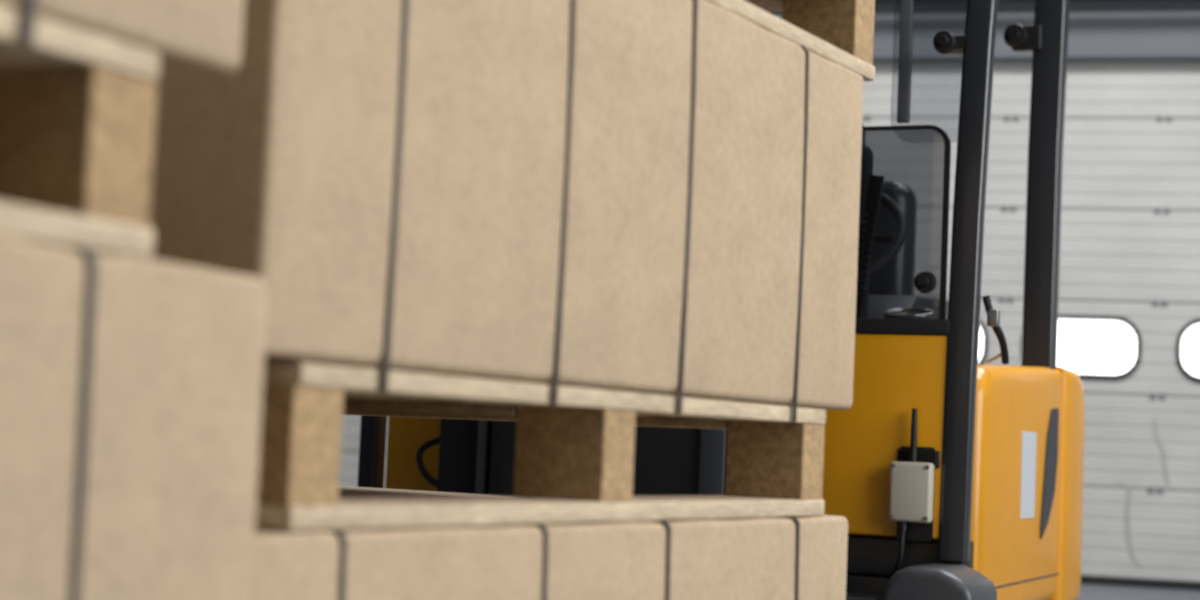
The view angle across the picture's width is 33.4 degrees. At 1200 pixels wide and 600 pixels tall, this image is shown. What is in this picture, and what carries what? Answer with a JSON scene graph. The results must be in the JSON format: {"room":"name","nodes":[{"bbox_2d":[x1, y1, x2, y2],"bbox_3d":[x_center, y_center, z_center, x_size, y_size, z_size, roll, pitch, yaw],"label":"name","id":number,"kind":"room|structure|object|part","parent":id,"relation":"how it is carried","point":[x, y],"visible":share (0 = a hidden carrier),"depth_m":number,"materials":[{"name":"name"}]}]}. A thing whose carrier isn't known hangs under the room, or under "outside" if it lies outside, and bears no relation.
{"room":"warehouse","nodes":[
{"label":"warehouse","id":0,"kind":"room"},
{"bbox_2d":[865,115,870,119],"bbox_3d":[1.500,-1.021,11.191,0.032,0.032,0.014,1,-4,14],"label":"hinge leaf","id":1,"kind":"object","parent":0,"point":[867,117],"depth_m":11.18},
{"bbox_2d":[775,0,1199,15],"bbox_3d":[1.785,-2.397,11.400,12.000,2.170,0.200,1,-4,14],"label":"wall","id":2,"kind":"structure","parent":0,"point":[1163,5],"depth_m":11.02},
{"bbox_2d":[339,453,1199,580],"bbox_3d":[0.961,1.202,11.161,7.100,0.514,0.048,1,-4,14],"label":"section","id":3,"kind":"object","parent":2,"relation":"attached to","point":[1165,526],"depth_m":10.67,"materials":[{"name":"metal"}]},
{"bbox_2d":[341,451,1199,492],"bbox_3d":[0.973,0.963,11.184,7.100,0.008,0.043,1,-4,14],"label":"joint","id":4,"kind":"object","parent":3,"relation":"attached to","point":[341,451],"depth_m":10.71,"materials":[{"name":"grey metal"}]},
{"bbox_2d":[341,393,1199,490],"bbox_3d":[0.983,0.704,11.196,7.100,0.514,0.048,1,-4,14],"label":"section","id":5,"kind":"object","parent":3,"relation":"on","point":[1120,445],"depth_m":10.71,"materials":[{"name":"metal"}]},
{"bbox_2d":[937,296,1199,396],"bbox_3d":[1.005,0.206,11.231,7.100,0.514,0.048,1,-4,14],"label":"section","id":6,"kind":"object","parent":5,"relation":"on","point":[1158,371],"depth_m":10.74,"materials":[{"name":"metal"}]},
{"bbox_3d":[2.196,-0.005,10.937,0.032,0.032,0.014,1,-4,14],"label":"hinge","id":7,"kind":"part","parent":6,"relation":"part of","materials":[{"name":"grey metal"}]},
{"bbox_2d":[1007,296,1013,301],"bbox_3d":[2.242,-0.004,10.925,0.032,0.032,0.014,2,-4,14],"label":"hinge leaf","id":8,"kind":"object","parent":6,"relation":"attached to","point":[1010,298],"depth_m":10.92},
{"bbox_2d":[914,205,1199,302],"bbox_3d":[1.027,-0.292,11.267,7.100,0.514,0.048,1,-4,14],"label":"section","id":9,"kind":"object","parent":6,"relation":"on","point":[1127,256],"depth_m":10.83,"materials":[{"name":"metal"}]},
{"bbox_3d":[2.218,-0.503,10.972,0.032,0.032,0.014,1,-4,14],"label":"hinge","id":10,"kind":"part","parent":9,"relation":"part of","materials":[{"name":"grey metal"}]},
{"bbox_2d":[1010,205,1015,210],"bbox_3d":[2.264,-0.502,10.961,0.032,0.032,0.014,2,-4,14],"label":"hinge leaf","id":11,"kind":"object","parent":9,"relation":"attached to","point":[1012,207],"depth_m":10.95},
{"bbox_2d":[862,115,1199,209],"bbox_3d":[1.048,-0.791,11.302,7.100,0.514,0.048,1,-4,14],"label":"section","id":12,"kind":"object","parent":9,"relation":"on","point":[1137,164],"depth_m":10.89,"materials":[{"name":"metal"}]},
{"bbox_3d":[2.239,-1.002,11.008,0.032,0.032,0.014,1,-4,14],"label":"hinge","id":13,"kind":"part","parent":12,"relation":"part of","materials":[{"name":"grey metal"}]},
{"bbox_2d":[1013,115,1018,120],"bbox_3d":[2.286,-1.000,10.996,0.032,0.032,0.014,2,-4,14],"label":"hinge leaf","id":14,"kind":"object","parent":12,"relation":"attached to","point":[1015,117],"depth_m":10.99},
{"bbox_2d":[862,117,1199,119],"bbox_3d":[1.060,-1.031,11.325,7.100,0.008,0.043,1,-4,14],"label":"joint","id":15,"kind":"object","parent":12,"relation":"attached to","point":[862,117],"depth_m":11.02,"materials":[{"name":"grey metal"}]},
{"bbox_2d":[863,61,1199,117],"bbox_3d":[1.071,-1.280,11.340,7.100,0.496,0.040,1,-4,14],"label":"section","id":16,"kind":"object","parent":12,"relation":"on","point":[1094,89],"visible":0.02,"depth_m":10.93,"materials":[{"name":"metal"}]},
{"bbox_3d":[3.025,-0.981,10.812,0.032,0.032,0.014,1,-4,14],"label":"hinge","id":17,"kind":"part","parent":12,"relation":"part of","materials":[{"name":"grey metal"}]},
{"bbox_2d":[1166,116,1171,121],"bbox_3d":[3.072,-0.980,10.800,0.032,0.032,0.014,1,-4,14],"label":"hinge leaf","id":18,"kind":"object","parent":12,"relation":"attached to","point":[1168,118],"depth_m":10.80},
{"bbox_2d":[917,206,1199,211],"bbox_3d":[1.039,-0.532,11.290,7.100,0.008,0.043,1,-4,14],"label":"joint","id":19,"kind":"object","parent":9,"relation":"attached to","point":[917,206],"depth_m":10.84,"materials":[{"name":"grey metal"}]},
{"bbox_3d":[3.003,-0.483,10.777,0.032,0.032,0.014,1,-4,14],"label":"hinge","id":20,"kind":"part","parent":9,"relation":"part of","materials":[{"name":"grey metal"}]},
{"bbox_2d":[1163,207,1169,213],"bbox_3d":[3.050,-0.482,10.765,0.032,0.032,0.014,1,-4,14],"label":"hinge leaf","id":21,"kind":"object","parent":9,"relation":"attached to","point":[1166,210],"depth_m":10.76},
{"bbox_2d":[929,297,1199,304],"bbox_3d":[1.017,-0.034,11.254,7.100,0.008,0.043,1,-4,14],"label":"joint","id":22,"kind":"object","parent":6,"relation":"attached to","point":[929,297],"depth_m":10.81,"materials":[{"name":"grey metal"}]},
{"bbox_2d":[978,315,1199,381],"bbox_3d":[0.636,0.202,11.304,6.300,0.340,0.026,1,-4,14],"label":"window","id":23,"kind":"structure","parent":6,"relation":"attached to","point":[1092,347],"depth_m":10.78,"materials":[{"name":"white glass"}]},
{"bbox_3d":[1.816,0.233,11.012,0.585,0.295,0.012,1,-4,14],"label":"pane","id":24,"kind":"part","parent":23,"relation":"part of","materials":[{"name":"white glass"}]},
{"bbox_3d":[1.815,0.233,11.011,0.630,0.340,0.024,1,-4,14],"label":"frame","id":25,"kind":"part","parent":23,"relation":"part of","materials":[{"name":"black rubber"}]},
{"bbox_3d":[2.601,0.253,10.815,0.630,0.340,0.024,1,-4,14],"label":"frame","id":26,"kind":"part","parent":23,"relation":"part of","materials":[{"name":"black rubber"}]},
{"bbox_3d":[2.601,0.253,10.817,0.585,0.295,0.012,1,-4,14],"label":"pane","id":27,"kind":"part","parent":23,"relation":"part of","materials":[{"name":"white glass"}]},
{"bbox_3d":[3.387,0.274,10.620,0.630,0.340,0.024,1,-4,14],"label":"frame","id":28,"kind":"part","parent":23,"relation":"part of","materials":[{"name":"black rubber"}]},
{"bbox_3d":[3.387,0.274,10.622,0.585,0.295,0.012,1,-4,14],"label":"pane","id":29,"kind":"part","parent":23,"relation":"part of","materials":[{"name":"white glass"}]},
{"bbox_3d":[2.982,0.016,10.742,0.032,0.032,0.014,1,-4,14],"label":"hinge","id":30,"kind":"part","parent":6,"relation":"part of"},
{"bbox_2d":[1161,300,1167,305],"bbox_3d":[3.028,0.017,10.730,0.032,0.032,0.014,1,-4,14],"label":"hinge leaf","id":31,"kind":"object","parent":6,"relation":"attached to","point":[1163,302],"depth_m":10.72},
{"bbox_2d":[1084,393,1199,397],"bbox_3d":[0.995,0.464,11.219,7.100,0.008,0.043,1,-4,14],"label":"joint","id":32,"kind":"object","parent":5,"relation":"attached to","point":[1084,393],"depth_m":10.74,"materials":[{"name":"grey metal"}]},
{"bbox_3d":[2.960,0.514,10.706,0.032,0.032,0.014,1,-4,14],"label":"hinge","id":33,"kind":"part","parent":5,"relation":"part of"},
{"bbox_2d":[1152,418,1169,485],"bbox_3d":[2.994,0.810,10.673,0.098,0.360,0.001,1,-4,14],"label":"scuff","id":34,"kind":"object","parent":5,"relation":"attached to","point":[1155,433],"visible":1,"depth_m":10.67,"materials":[{"name":"grey paint"}]},
{"bbox_2d":[1116,482,1141,567],"bbox_3d":[2.822,1.200,10.684,0.160,0.450,0.001,1,-4,14],"label":"scuff","id":35,"kind":"object","parent":3,"relation":"attached to","point":[1127,530],"visible":1,"depth_m":10.69,"materials":[{"name":"grey"}]},
{"bbox_2d":[1081,575,1199,589],"bbox_3d":[0.951,1.454,11.146,7.100,0.045,0.063,1,-4,14],"label":"seal","id":36,"kind":"object","parent":3,"relation":"attached to","point":[1088,579],"visible":0.02,"depth_m":10.64,"materials":[{"name":"black rubber"}]},
{"bbox_3d":[2.938,1.012,10.671,0.032,0.032,0.014,1,-4,14],"label":"hinge","id":37,"kind":"part","parent":3,"relation":"part of","materials":[{"name":"grey metal"}]},
{"bbox_2d":[1157,487,1162,492],"bbox_3d":[2.985,1.013,10.660,0.032,0.032,0.014,1,-4,14],"label":"hinge leaf","id":38,"kind":"object","parent":3,"relation":"attached to","point":[1159,489],"depth_m":10.65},
{"bbox_2d":[776,12,1199,61],"bbox_3d":[1.700,-1.455,11.158,12.000,0.250,0.161,1,-4,14],"label":"trim","id":39,"kind":"structure","parent":2,"relation":"attached to","point":[1113,36],"depth_m":10.84,"materials":[{"name":"grey metal"}]},
{"bbox_2d":[875,0,1160,2],"bbox_3d":[1.643,-1.651,10.909,11.800,0.060,0.068,1,-4,14],"label":"shaft","id":40,"kind":"object","parent":2,"relation":"attached to","point":[876,1],"visible":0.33,"depth_m":10.83,"materials":[{"name":"black metal"}]},
{"bbox_2d":[1078,583,1199,599],"bbox_3d":[-0.324,0.914,3.271,12.400,0.100,16.500,1,-4,14],"label":"floor","id":41,"kind":"structure","parent":0,"point":[1087,591],"depth_m":10.08,"materials":[{"name":"concrete"}]},
{"bbox_2d":[357,0,1084,599],"bbox_3d":[0.231,-0.040,5.105,1.718,2.110,2.310,1,-4,24],"label":"forklift","id":42,"kind":"object","parent":41,"relation":"on","point":[951,476],"visible":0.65,"depth_m":4.69,"materials":[{"name":"yellow paint"}]},
{"bbox_3d":[-0.413,0.378,5.139,0.278,0.625,0.060,1,-4,24],"label":"panel","id":43,"kind":"part","parent":42,"relation":"part of","materials":[{"name":"yellow paint"}]},
{"bbox_3d":[-0.025,0.322,4.708,0.780,0.410,0.040,1,-4,24],"label":"carriage plate","id":44,"kind":"part","parent":42,"relation":"part of","materials":[{"name":"black metal"}]},
{"bbox_3d":[0.600,-0.136,4.840,0.095,0.495,0.110,1,-4,24],"label":"control post","id":45,"kind":"part","parent":42,"relation":"part of","materials":[{"name":"black rubber"}]},
{"bbox_3d":[0.629,-0.105,4.732,0.058,0.322,0.018,1,-4,24],"label":"control lever","id":46,"kind":"part","parent":42,"relation":"part of","materials":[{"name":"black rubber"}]},
{"bbox_3d":[0.646,0.314,4.676,0.352,0.470,0.060,1,-4,24],"label":"panel","id":47,"kind":"part","parent":42,"relation":"part of","materials":[{"name":"yellow paint"}]},
{"bbox_3d":[0.605,-0.122,5.633,0.570,0.420,0.140,1,-4,24],"label":"seat","id":48,"kind":"part","parent":42,"relation":"part of","materials":[{"name":"plastic"}]},
{"bbox_3d":[0.650,0.062,4.677,0.352,0.038,0.035,1,-4,24],"label":"windscreen rail","id":49,"kind":"part","parent":42,"relation":"part of","materials":[{"name":"black metal"}]},
{"bbox_3d":[0.148,0.592,4.915,1.535,0.095,0.100,1,-4,24],"label":"sill","id":50,"kind":"part","parent":42,"relation":"part of","materials":[{"name":"black metal"}]},
{"bbox_3d":[0.726,0.445,4.592,0.084,0.215,0.008,1,-4,24],"label":"sensor mount plate","id":51,"kind":"part","parent":42,"relation":"part of","materials":[{"name":"black metal"}]},
{"bbox_3d":[0.750,-0.042,4.624,0.052,0.052,0.020,1,-4,24],"label":"windscreen knob","id":52,"kind":"part","parent":42,"relation":"part of","materials":[{"name":"black plastic"}]},
{"bbox_3d":[0.800,-0.601,4.655,0.054,0.054,0.020,1,-4,24],"label":"shield knob","id":53,"kind":"part","parent":42,"relation":"part of","materials":[{"name":"black plastic"}]},
{"bbox_2d":[846,365,1061,599],"bbox_3d":[0.393,0.461,5.394,1.510,0.645,0.950,1,-4,24],"label":"forklift","id":54,"kind":"object","parent":42,"relation":"attached to","point":[1016,535],"depth_m":5.02,"materials":[{"name":"yellow paint"}]},
{"bbox_3d":[0.936,0.091,4.709,0.047,0.110,0.140,2,-4,11],"label":"white cord","id":55,"kind":"part","parent":42,"relation":"part of","materials":[{"name":"beige plastic"}]},
{"bbox_3d":[1.152,-0.736,5.555,0.068,0.068,0.020,1,-4,24],"label":"shield knob","id":56,"kind":"part","parent":42,"relation":"part of","materials":[{"name":"black plastic"}]},
{"bbox_2d":[995,573,1058,587],"bbox_3d":[1.060,0.716,5.103,0.052,0.005,0.880,1,-4,24],"label":"seam","id":57,"kind":"object","parent":42,"relation":"attached to","point":[1016,580],"depth_m":5.11,"materials":[{"name":"grey plastic"}]},
{"bbox_2d":[1020,431,1036,518],"bbox_3d":[1.095,0.447,5.112,0.002,0.220,0.170,1,-4,24],"label":"label","id":58,"kind":"object","parent":42,"relation":"attached to","point":[1028,439],"depth_m":5.11,"materials":[{"name":"grey paper"}]},
{"bbox_2d":[1040,408,1058,538],"bbox_3d":[1.202,0.461,5.351,0.007,0.350,0.195,1,-4,24],"label":"vent","id":59,"kind":"object","parent":42,"relation":"attached to","point":[1049,434],"depth_m":5.34,"materials":[{"name":"grey plastic"}]},
{"bbox_3d":[-0.423,0.719,2.220,0.930,0.132,1.080,0,-5,29],"label":"wooden pallet","id":60,"kind":"object","parent":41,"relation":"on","visible":0},
{"bbox_2d":[251,486,847,599],"bbox_3d":[-0.396,0.450,2.243,0.956,0.454,1.210,0,-5,29],"label":"cardboard box","id":61,"kind":"object","parent":60,"relation":"on","point":[791,557],"visible":0.51,"depth_m":1.93,"materials":[{"name":"brown cardboard"}]},
{"bbox_2d":[255,361,825,530],"bbox_3d":[-0.384,0.157,2.252,0.930,0.132,1.080,0,-5,29],"label":"wooden pallet","id":62,"kind":"object","parent":61,"relation":"on","point":[574,456],"visible":0.65,"depth_m":2.01,"materials":[{"name":"brown wood"}]},
{"bbox_2d":[147,0,863,421],"bbox_3d":[-0.372,-0.117,2.283,0.956,0.457,1.210,0,-5,29],"label":"cardboard box","id":63,"kind":"object","parent":62,"relation":"on","point":[662,197],"visible":0.62,"depth_m":1.86,"materials":[{"name":"brown cardboard"}]},
{"bbox_2d":[706,0,874,80],"bbox_3d":[-0.302,-0.401,2.397,0.930,0.132,1.080,0,-5,29],"label":"wooden pallet","id":64,"kind":"object","parent":63,"relation":"on","point":[841,32],"visible":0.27,"depth_m":2.60,"materials":[{"name":"brown wood"}]},
{"bbox_3d":[-0.916,0.606,0.926,0.780,0.132,1.080,0,-5,27],"label":"wooden pallet","id":65,"kind":"object","parent":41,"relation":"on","visible":0},
{"bbox_2d":[0,235,267,599],"bbox_3d":[-0.866,0.249,0.995,0.806,0.638,1.210,0,-5,27],"label":"cardboard box","id":66,"kind":"object","parent":65,"relation":"on","point":[131,387],"visible":1,"depth_m":1.24,"materials":[{"name":"brown cardboard"}]},
{"bbox_2d":[0,5,159,257],"bbox_3d":[-0.871,-0.139,0.969,0.780,0.132,1.080,0,-5,27],"label":"wooden pallet","id":67,"kind":"object","parent":66,"relation":"on","point":[78,106],"visible":0.91,"depth_m":1.23,"materials":[{"name":"brown wood"}]},
{"bbox_2d":[0,0,244,76],"bbox_3d":[-0.857,-0.443,1.003,0.806,0.522,1.210,0,-5,27],"label":"cardboard box","id":68,"kind":"object","parent":67,"relation":"on","point":[191,37],"visible":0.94,"depth_m":1.28,"materials":[{"name":"brown cardboard"}]},
{"bbox_2d":[1159,393,1164,398],"bbox_3d":[3.006,0.515,10.695,0.032,0.032,0.014,1,-4,14],"label":"hinge leaf","id":69,"kind":"object","parent":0,"point":[1161,395],"depth_m":10.69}
]}

